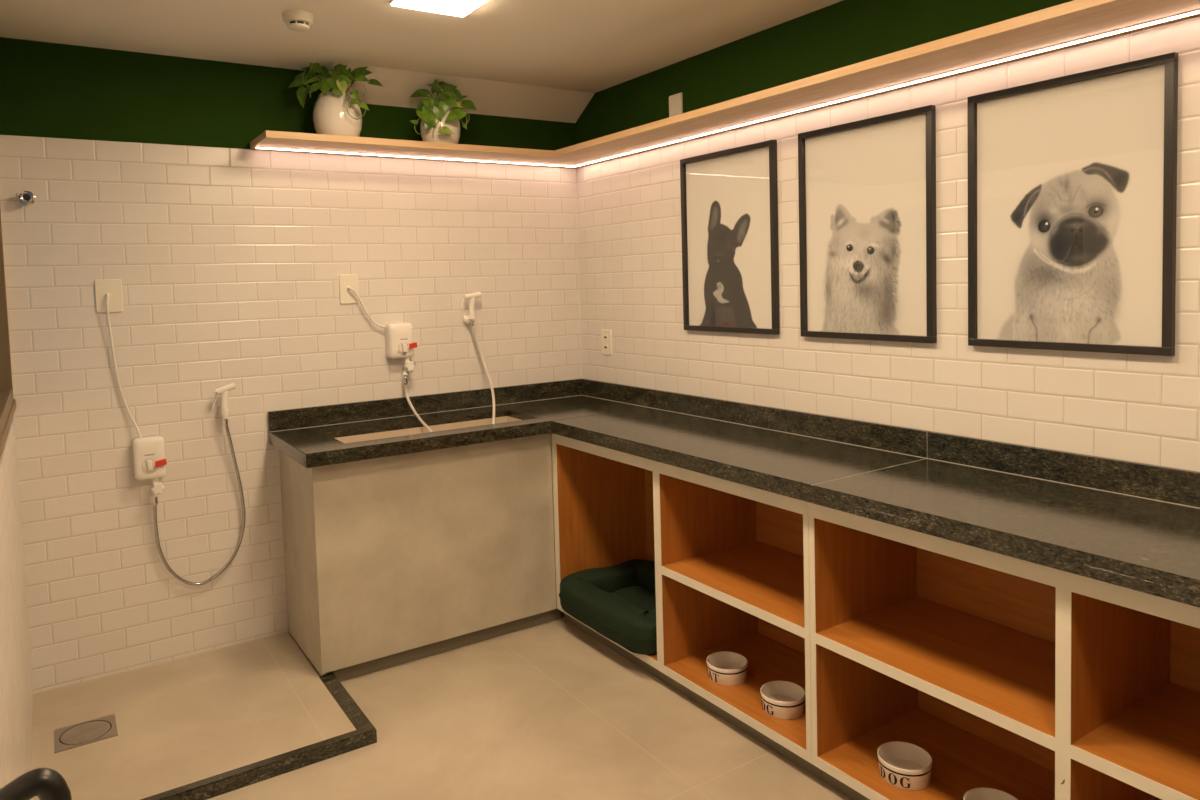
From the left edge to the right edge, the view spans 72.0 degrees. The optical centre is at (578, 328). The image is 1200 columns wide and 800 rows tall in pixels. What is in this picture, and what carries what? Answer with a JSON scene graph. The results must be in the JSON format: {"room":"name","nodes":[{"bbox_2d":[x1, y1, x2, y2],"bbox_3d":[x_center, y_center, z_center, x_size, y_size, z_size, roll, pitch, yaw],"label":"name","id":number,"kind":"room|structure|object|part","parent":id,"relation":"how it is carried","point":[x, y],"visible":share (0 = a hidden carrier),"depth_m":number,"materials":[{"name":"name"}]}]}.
{"room":"dog grooming room","nodes":[
{"label":"dog grooming room","id":0,"kind":"room"},
{"bbox_2d":[0,416,32,788],"bbox_3d":[-0.994,0.264,1.152,0.200,2.526,4.506,-4,4,-33],"label":"wall","id":1,"kind":"structure","parent":0,"point":[16,683],"depth_m":2.31,"materials":[{"name":"beige paint"}]},
{"bbox_2d":[0,209,15,461],"bbox_3d":[-1.786,-0.101,2.478,0.078,0.850,1.376,-4,4,-33],"label":"window","id":2,"kind":"structure","parent":1,"relation":"in","point":[7,401],"depth_m":3.03,"materials":[{"name":"brown metal"}]},
{"bbox_3d":[-1.766,0.305,2.507,0.058,0.035,1.376,-4,4,-33],"label":"sill","id":3,"kind":"part","parent":2,"relation":"part of","materials":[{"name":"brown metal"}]},
{"bbox_2d":[0,768,71,799],"bbox_3d":[-0.645,0.666,0.948,0.122,0.310,0.052,-4,4,-33],"label":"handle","id":4,"kind":"object","parent":1,"relation":"attached to","point":[43,783],"visible":1,"depth_m":0.95,"materials":[{"name":"black plastic"}]},
{"bbox_2d":[0,37,581,693],"bbox_3d":[-1.110,0.113,3.865,2.946,2.526,0.200,-4,4,-33],"label":"wall","id":5,"kind":"structure","parent":0,"point":[141,170],"depth_m":3.45,"materials":[{"name":"white tile"}]},
{"bbox_2d":[15,191,34,205],"bbox_3d":[-2.061,-0.487,3.076,0.062,0.052,0.058,-4,4,-33],"label":"robe hook","id":6,"kind":"object","parent":5,"relation":"attached to","point":[27,198],"visible":1,"depth_m":3.06,"materials":[{"name":"silver metal"}]},
{"bbox_3d":[-2.048,-0.487,3.065,0.047,0.047,0.024,-4,4,-33],"label":"knob","id":7,"kind":"part","parent":6,"relation":"part of","materials":[{"name":"silver metal"}]},
{"bbox_2d":[94,279,122,312],"bbox_3d":[-1.849,-0.129,3.250,0.092,0.130,0.017,-4,4,-33],"label":"outlet plate","id":8,"kind":"object","parent":5,"relation":"attached to","point":[113,287],"visible":1,"depth_m":3.25,"materials":[{"name":"beige plastic"}]},
{"bbox_2d":[106,294,166,494],"bbox_3d":[-1.754,0.266,3.281,0.176,0.814,0.093,-4,4,-33],"label":"heater","id":9,"kind":"object","parent":5,"relation":"attached to","point":[148,452],"visible":1,"depth_m":3.29,"materials":[{"name":"white plastic"}]},
{"bbox_3d":[-1.801,0.153,3.272,0.100,0.585,0.028,-4,4,-31],"label":"power cord","id":10,"kind":"part","parent":9,"relation":"part of","materials":[{"name":"white plastic"}]},
{"bbox_3d":[-1.688,0.640,3.310,0.052,0.046,0.028,-4,4,-33],"label":"valve knob","id":11,"kind":"part","parent":9,"relation":"part of","materials":[{"name":"white plastic"}]},
{"bbox_2d":[152,383,245,585],"bbox_3d":[-1.569,0.653,3.415,0.352,0.840,0.053,-4,4,-33],"label":"sprayer","id":12,"kind":"object","parent":5,"relation":"attached to","point":[223,390],"visible":1,"depth_m":3.44,"materials":[{"name":"white plastic"}]},
{"bbox_3d":[-1.478,0.315,3.450,0.032,0.122,0.029,-4,4,-33],"label":"handle","id":13,"kind":"part","parent":12,"relation":"part of","materials":[{"name":"white plastic"}]},
{"bbox_2d":[218,406,228,416],"bbox_3d":[-1.489,0.350,3.467,0.038,0.048,0.071,-4,4,-33],"label":"holder","id":14,"kind":"object","parent":5,"relation":"attached to","point":[221,413],"visible":0.76,"depth_m":3.44,"materials":[{"name":"white plastic"}]},
{"bbox_2d":[339,274,358,303],"bbox_3d":[-1.046,-0.180,3.765,0.086,0.133,0.017,-4,4,-33],"label":"outlet plate","id":15,"kind":"object","parent":5,"relation":"attached to","point":[347,296],"visible":1,"depth_m":3.76,"materials":[{"name":"beige plastic"}]},
{"bbox_2d":[348,287,416,375],"bbox_3d":[-0.903,0.016,3.819,0.297,0.426,0.093,-4,4,-33],"label":"heater","id":16,"kind":"object","parent":5,"relation":"attached to","point":[399,343],"visible":1,"depth_m":3.84,"materials":[{"name":"white plastic"}]},
{"bbox_3d":[-0.966,-0.096,3.800,0.182,0.198,0.031,-4,4,-33],"label":"power cord","id":17,"kind":"part","parent":16,"relation":"part of","materials":[{"name":"white plastic"}]},
{"bbox_3d":[-0.791,0.178,3.870,0.052,0.046,0.028,-4,4,-33],"label":"valve knob","id":18,"kind":"part","parent":16,"relation":"part of","materials":[{"name":"white plastic"}]},
{"bbox_2d":[268,378,582,431],"bbox_3d":[-0.661,0.359,4.031,1.637,0.088,0.019,-4,4,-33],"label":"backsplash","id":19,"kind":"structure","parent":5,"relation":"attached to","point":[287,419],"depth_m":3.95,"materials":[{"name":"stone"}]},
{"bbox_2d":[321,62,594,122],"bbox_3d":[-0.530,-1.116,3.962,1.341,0.119,0.197,-4,4,-33],"label":"beam","id":20,"kind":"structure","parent":5,"relation":"attached to","point":[494,98],"depth_m":3.99,"materials":[{"name":"paint"}]},
{"bbox_2d":[463,315,474,323],"bbox_3d":[-0.538,-0.046,4.064,0.046,0.045,0.071,-4,4,-33],"label":"holder","id":21,"kind":"object","parent":5,"relation":"attached to","point":[466,318],"visible":1,"depth_m":4.06,"materials":[{"name":"white plastic"}]},
{"bbox_2d":[462,292,494,423],"bbox_3d":[-0.453,0.261,3.922,0.118,0.869,0.355,-3,3,-19],"label":"sprayer","id":22,"kind":"object","parent":5,"relation":"attached to","point":[471,296],"visible":0.82,"depth_m":4.04,"materials":[{"name":"white plastic"}]},
{"bbox_3d":[-0.523,-0.101,4.048,0.029,0.108,0.029,-4,4,-33],"label":"handle","id":23,"kind":"part","parent":22,"relation":"part of","materials":[{"name":"white plastic"}]},
{"bbox_2d":[0,0,842,92],"bbox_3d":[0.096,-1.125,1.857,2.946,0.100,4.800,-4,4,-33],"label":"ceiling","id":24,"kind":"structure","parent":0,"point":[593,46],"depth_m":3.12,"materials":[{"name":"paint"}]},
{"bbox_2d":[282,10,313,31],"bbox_3d":[-0.984,-1.076,2.898,0.106,0.051,0.106,-4,4,-33],"label":"smoke detector","id":25,"kind":"object","parent":24,"relation":"attached to","point":[295,20],"visible":1,"depth_m":2.87,"materials":[{"name":"beige plastic"}]},
{"bbox_2d":[389,0,487,16],"bbox_3d":[-0.449,-1.101,2.744,0.275,0.016,0.275,-4,4,-33],"label":"recessed light","id":26,"kind":"object","parent":24,"relation":"in","point":[461,8],"visible":1,"depth_m":2.80,"materials":[{"name":"white plastic"}]},
{"bbox_2d":[207,574,851,799],"bbox_3d":[0.173,1.496,2.006,2.946,0.100,4.800,-4,4,-33],"label":"floor","id":27,"kind":"structure","parent":0,"point":[545,711],"depth_m":2.82,"materials":[{"name":"concrete"}]},
{"bbox_2d":[30,632,355,799],"bbox_3d":[-1.424,1.414,3.005,0.946,0.046,0.988,-4,4,-33],"label":"floor","id":28,"kind":"structure","parent":27,"relation":"on","point":[183,721],"depth_m":2.95,"materials":[{"name":"ceramic"}]},
{"bbox_2d":[54,714,117,752],"bbox_3d":[-1.714,1.405,2.871,0.185,0.004,0.172,-4,4,-33],"label":"floor drain","id":29,"kind":"object","parent":28,"relation":"on","point":[94,730],"visible":1,"depth_m":2.87,"materials":[{"name":"metal"}]},
{"bbox_2d":[140,673,376,799],"bbox_3d":[-1.252,1.420,2.786,0.998,0.048,0.512,-4,4,-33],"label":"shower curb","id":30,"kind":"object","parent":27,"relation":"on","point":[365,734],"visible":0.91,"depth_m":2.69,"materials":[{"name":"stone"}]},
{"bbox_2d":[279,433,561,681],"bbox_3d":[-0.690,0.912,3.723,1.113,0.921,0.541,-4,4,-33],"label":"base cabinet","id":31,"kind":"object","parent":27,"relation":"on","point":[391,561],"visible":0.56,"depth_m":3.44,"materials":[{"name":"beige paint"}]},
{"bbox_3d":[-1.156,0.918,3.434,0.018,0.872,0.524,-4,4,-33],"label":"panel","id":32,"kind":"part","parent":31,"relation":"part of","materials":[{"name":"beige stone"}]},
{"bbox_3d":[-0.191,0.865,3.730,0.172,0.856,0.017,-4,4,-33],"label":"panel","id":33,"kind":"part","parent":31,"relation":"part of","materials":[{"name":"beige paint"}]},
{"bbox_2d":[551,433,821,779],"bbox_3d":[0.512,0.902,3.278,0.516,0.921,1.505,-4,4,-33],"label":"base cabinet","id":34,"kind":"object","parent":27,"relation":"on","point":[731,559],"visible":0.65,"depth_m":3.19,"materials":[{"name":"orange wood"}]},
{"bbox_3d":[0.108,0.872,3.889,0.493,0.739,0.037,-4,4,-33],"label":"panel","id":35,"kind":"part","parent":34,"relation":"part of","materials":[{"name":"orange wood"}]},
{"bbox_2d":[559,559,656,654],"bbox_3d":[0.275,1.183,3.579,0.527,0.152,0.673,-4,4,-33],"label":"dog bed","id":36,"kind":"object","parent":34,"relation":"on","point":[618,602],"visible":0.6,"depth_m":3.53,"materials":[{"name":"green fabric"}]},
{"bbox_2d":[612,586,655,610],"bbox_3d":[0.276,1.217,3.581,0.330,0.083,0.476,-4,4,-33],"label":"cushion","id":37,"kind":"object","parent":36,"relation":"on","point":[643,597],"depth_m":3.66,"materials":[{"name":"green fabric"}]},
{"bbox_3d":[0.291,0.498,3.120,0.018,0.084,1.505,-4,4,-33],"label":"rail","id":38,"kind":"part","parent":34,"relation":"part of","materials":[{"name":"beige laminate"}]},
{"bbox_3d":[0.719,0.856,3.409,0.020,0.853,1.505,-4,4,-33],"label":"panel","id":39,"kind":"part","parent":34,"relation":"part of","materials":[{"name":"orange wood"}]},
{"bbox_2d":[706,651,747,685],"bbox_3d":[0.545,1.247,3.030,0.150,0.062,0.150,-4,4,-33],"label":"pet bowl","id":40,"kind":"object","parent":34,"relation":"on","point":[726,668],"visible":1,"depth_m":3.00,"materials":[{"name":"white ceramic"}]},
{"bbox_3d":[0.516,1.280,3.295,0.493,0.032,1.505,-4,4,-33],"label":"panel","id":41,"kind":"part","parent":34,"relation":"part of","materials":[{"name":"orange wood"}]},
{"bbox_2d":[663,540,804,627],"bbox_3d":[0.711,0.907,2.952,0.493,0.031,0.701,-4,4,-33],"label":"shelf","id":42,"kind":"object","parent":34,"relation":"attached to","point":[763,579],"depth_m":2.99,"materials":[{"name":"orange wood"}]},
{"bbox_2d":[760,681,805,719],"bbox_3d":[0.692,1.256,2.793,0.150,0.062,0.150,-4,4,-33],"label":"pet bowl","id":43,"kind":"object","parent":34,"relation":"on","point":[785,700],"visible":1,"depth_m":2.78,"materials":[{"name":"white ceramic"}]},
{"bbox_2d":[808,502,1199,799],"bbox_3d":[1.328,0.951,2.010,0.516,0.921,1.511,-4,4,-33],"label":"base cabinet","id":44,"kind":"object","parent":27,"relation":"on","point":[1022,679],"visible":0.79,"depth_m":2.33,"materials":[{"name":"orange wood"}]},
{"bbox_2d":[268,378,1199,607],"bbox_3d":[0.335,0.445,2.487,1.637,0.142,3.700,-4,4,-33],"label":"countertop","id":45,"kind":"structure","parent":44,"relation":"on","point":[1127,524],"depth_m":2.59,"materials":[{"name":"stone"}]},
{"bbox_2d":[403,377,432,431],"bbox_3d":[-0.703,0.471,3.746,0.053,0.478,0.374,-5,4,-41],"label":"hose","id":46,"kind":"object","parent":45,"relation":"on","point":[405,379],"visible":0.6,"depth_m":3.84,"materials":[{"name":"white plastic"}]},
{"bbox_2d":[335,416,520,442],"bbox_3d":[-0.631,0.605,3.650,0.906,0.304,0.324,-4,4,-33],"label":"basin","id":47,"kind":"object","parent":45,"relation":"in","point":[403,432],"visible":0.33,"depth_m":3.77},
{"bbox_3d":[0.918,0.920,2.631,0.493,0.739,0.020,-4,4,-33],"label":"panel","id":48,"kind":"part","parent":44,"relation":"part of","materials":[{"name":"orange wood"}]},
{"bbox_2d":[877,741,931,789],"bbox_3d":[0.948,1.271,2.401,0.150,0.062,0.150,-4,4,-33],"label":"pet bowl","id":49,"kind":"object","parent":44,"relation":"on","point":[903,765],"visible":1,"depth_m":2.41,"materials":[{"name":"white ceramic"}]},
{"bbox_2d":[817,596,1054,736],"bbox_3d":[1.114,0.931,2.326,0.493,0.031,0.704,-4,4,-33],"label":"shelf","id":50,"kind":"object","parent":44,"relation":"attached to","point":[1001,672],"depth_m":2.33,"materials":[{"name":"orange wood"}]},
{"bbox_3d":[1.332,1.328,2.026,0.493,0.032,1.511,-4,4,-33],"label":"panel","id":51,"kind":"part","parent":44,"relation":"part of","materials":[{"name":"orange wood"}]},
{"bbox_2d":[963,787,1017,799],"bbox_3d":[1.093,1.280,2.169,0.150,0.062,0.150,-4,4,-33],"label":"pet bowl","id":52,"kind":"object","parent":44,"relation":"on","point":[982,793],"visible":1,"depth_m":2.23,"materials":[{"name":"white ceramic"}]},
{"bbox_3d":[1.107,0.546,1.852,0.018,0.084,1.511,-4,4,-33],"label":"rail","id":53,"kind":"part","parent":44,"relation":"part of","materials":[{"name":"beige laminate"}]},
{"bbox_3d":[1.536,0.904,2.141,0.020,0.853,1.511,-4,4,-33],"label":"panel","id":54,"kind":"part","parent":44,"relation":"part of","materials":[{"name":"orange wood"}]},
{"bbox_2d":[1071,682,1199,799],"bbox_3d":[1.520,0.955,1.694,0.493,0.031,0.733,-4,4,-33],"label":"shelf","id":55,"kind":"object","parent":44,"relation":"attached to","point":[1150,743],"depth_m":1.87,"materials":[{"name":"orange wood"}]},
{"bbox_2d":[575,0,1199,471],"bbox_3d":[1.314,0.111,2.632,0.200,2.526,4.506,-4,4,-33],"label":"wall","id":56,"kind":"structure","parent":0,"point":[1138,408],"depth_m":2.85,"materials":[{"name":"white tile"}]},
{"bbox_2d":[601,329,611,354],"bbox_3d":[0.143,0.070,4.258,0.011,0.130,0.088,-4,4,-33],"label":"wall outlet","id":57,"kind":"object","parent":56,"relation":"attached to","point":[606,335],"visible":1,"depth_m":4.25,"materials":[{"name":"beige plastic"}]},
{"bbox_2d":[603,344,607,350],"bbox_3d":[0.140,0.096,4.257,0.002,0.034,0.040,-4,4,-33],"label":"socket","id":58,"kind":"object","parent":57,"relation":"attached to","point":[605,346],"depth_m":4.26,"materials":[{"name":"white plastic"}]},
{"bbox_2d":[603,334,607,340],"bbox_3d":[0.139,0.044,4.254,0.002,0.034,0.040,-4,4,-33],"label":"socket","id":59,"kind":"object","parent":57,"relation":"attached to","point":[605,336],"depth_m":4.25,"materials":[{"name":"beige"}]},
{"bbox_2d":[669,92,682,116],"bbox_3d":[0.436,-0.988,3.704,0.009,0.125,0.087,-4,4,-33],"label":"blank plate","id":60,"kind":"object","parent":56,"relation":"attached to","point":[675,101],"visible":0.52,"depth_m":3.69,"materials":[{"name":"beige plastic"}]},
{"bbox_2d":[250,0,1199,167],"bbox_3d":[0.430,-0.757,2.208,1.658,0.034,4.206,-4,4,-33],"label":"wall shelf","id":61,"kind":"object","parent":56,"relation":"attached to","point":[1073,23],"visible":1,"depth_m":2.70,"materials":[{"name":"brown wood"}]},
{"bbox_2d":[287,63,382,136],"bbox_3d":[-1.039,-0.983,3.534,0.333,0.353,0.255,0,4,33],"label":"pothos","id":62,"kind":"object","parent":61,"relation":"on","point":[336,111],"visible":0.94,"depth_m":3.49,"materials":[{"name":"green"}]},
{"bbox_2d":[313,92,361,136],"bbox_3d":[-1.042,-0.908,3.572,0.206,0.198,0.206,-4,4,-33],"label":"pot","id":63,"kind":"object","parent":61,"relation":"on","point":[331,116],"depth_m":3.49,"materials":[{"name":"white ceramic"}]},
{"bbox_2d":[420,106,460,143],"bbox_3d":[-0.640,-0.927,3.824,0.186,0.185,0.186,-4,4,-33],"label":"pot","id":64,"kind":"object","parent":61,"relation":"on","point":[434,121],"depth_m":3.74,"materials":[{"name":"white ceramic"}]},
{"bbox_2d":[410,79,476,143],"bbox_3d":[-0.642,-1.002,3.763,0.256,0.341,0.281,-4,4,-33],"label":"pothos","id":65,"kind":"object","parent":61,"relation":"on","point":[440,122],"visible":0.98,"depth_m":3.74,"materials":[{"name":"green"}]},
{"bbox_2d":[680,140,779,334],"bbox_3d":[0.621,-0.364,3.456,0.023,0.757,0.558,-4,4,-33],"label":"framed picture","id":66,"kind":"object","parent":56,"relation":"attached to","point":[729,197],"visible":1,"depth_m":3.44,"materials":[{"name":"black paint"}]},
{"bbox_2d":[582,379,928,457],"bbox_3d":[0.587,0.348,3.585,0.019,0.088,2.080,-4,4,-33],"label":"backsplash","id":67,"kind":"structure","parent":56,"relation":"attached to","point":[910,441],"depth_m":3.27,"materials":[{"name":"stone"}]},
{"bbox_2d":[798,105,936,342],"bbox_3d":[0.990,-0.341,2.882,0.023,0.760,0.556,-4,4,-33],"label":"framed picture","id":68,"kind":"object","parent":56,"relation":"attached to","point":[867,187],"visible":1,"depth_m":2.86,"materials":[{"name":"black paint"}]},
{"bbox_2d":[927,431,1199,507],"bbox_3d":[1.583,0.407,2.038,0.019,0.088,1.599,-4,4,-33],"label":"backsplash","id":69,"kind":"structure","parent":56,"relation":"attached to","point":[1167,484],"depth_m":2.32,"materials":[{"name":"stone"}]},
{"bbox_2d":[967,52,1177,355],"bbox_3d":[1.355,-0.319,2.315,0.023,0.760,0.551,-4,4,-33],"label":"framed picture","id":70,"kind":"object","parent":56,"relation":"attached to","point":[1072,179],"visible":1,"depth_m":2.28,"materials":[{"name":"black paint"}]}
]}

